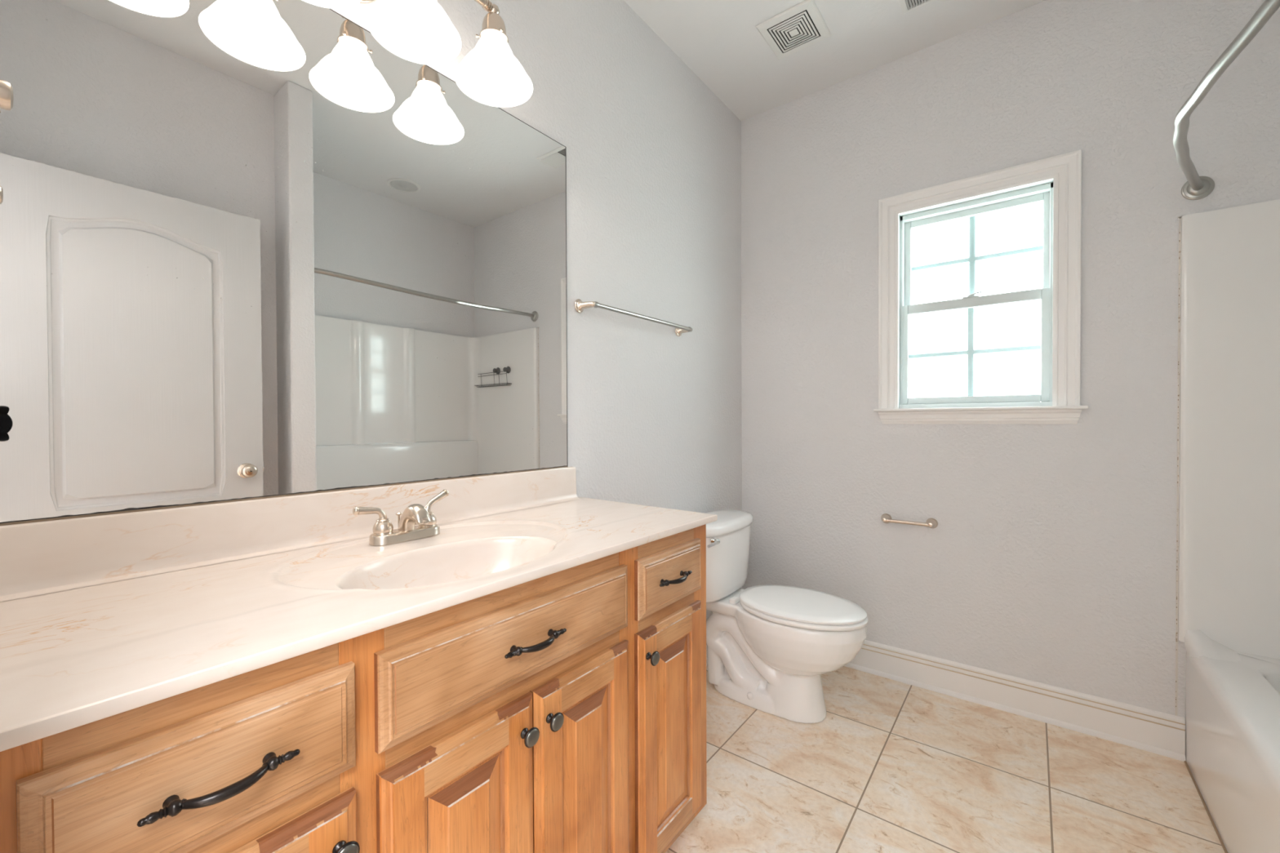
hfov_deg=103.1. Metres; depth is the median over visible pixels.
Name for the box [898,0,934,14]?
ceiling vent
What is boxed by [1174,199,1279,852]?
bathtub
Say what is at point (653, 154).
wall
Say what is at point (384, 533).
sink faucet
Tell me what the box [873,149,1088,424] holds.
window
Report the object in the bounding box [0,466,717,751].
countertop
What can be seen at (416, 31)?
vanity light
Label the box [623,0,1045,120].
ceiling
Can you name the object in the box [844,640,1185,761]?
baseboard
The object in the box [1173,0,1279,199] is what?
shower rod
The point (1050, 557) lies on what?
wall
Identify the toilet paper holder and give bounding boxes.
[880,513,937,528]
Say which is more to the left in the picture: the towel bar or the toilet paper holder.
the towel bar
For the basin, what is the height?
0.137 m
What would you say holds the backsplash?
attached to the wall at (653, 154)
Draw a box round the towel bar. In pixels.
[574,298,692,336]
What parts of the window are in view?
frame, sash, sash, sill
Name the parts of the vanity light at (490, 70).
lamp shade, bulb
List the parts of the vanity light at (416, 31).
lamp shade, lamp shade, bulb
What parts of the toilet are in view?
flush lever, tank, tank lid, bowl, lid, seat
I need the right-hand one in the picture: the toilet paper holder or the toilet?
the toilet paper holder
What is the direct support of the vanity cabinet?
on the floor
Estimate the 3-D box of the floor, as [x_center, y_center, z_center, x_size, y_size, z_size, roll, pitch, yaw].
[0.253,1.179,0.374,2.640,0.060,4.385,0,1,38]
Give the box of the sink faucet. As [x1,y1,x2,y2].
[352,489,448,546]
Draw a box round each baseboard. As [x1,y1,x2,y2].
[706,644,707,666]
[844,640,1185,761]
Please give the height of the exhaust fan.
0.010 m
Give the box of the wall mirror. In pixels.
[0,0,568,525]
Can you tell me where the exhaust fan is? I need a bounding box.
[755,0,831,59]
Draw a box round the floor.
[665,666,1224,852]
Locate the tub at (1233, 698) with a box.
[1185,651,1279,852]
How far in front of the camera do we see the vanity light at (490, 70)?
1.27 m
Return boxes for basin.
[335,536,557,590]
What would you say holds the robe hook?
attached to the wall
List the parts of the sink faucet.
lever, handle, lift rod, plate, spout, handle, lever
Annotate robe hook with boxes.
[0,79,13,113]
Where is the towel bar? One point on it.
(580, 306)
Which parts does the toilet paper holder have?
post, post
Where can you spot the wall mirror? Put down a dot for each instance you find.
(250, 250)
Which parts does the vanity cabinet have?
drawer, door, knob, knob, door, drawer, knob, knob, knob, knob, door, knob, knob, drawer, door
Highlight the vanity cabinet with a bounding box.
[0,524,706,852]
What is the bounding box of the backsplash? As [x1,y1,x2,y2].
[0,466,580,601]
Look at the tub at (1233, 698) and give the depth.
1.37 m
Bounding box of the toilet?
[703,509,868,723]
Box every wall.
[330,0,742,620]
[741,0,1279,719]
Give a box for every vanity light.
[302,0,461,65]
[453,0,533,107]
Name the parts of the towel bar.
post, post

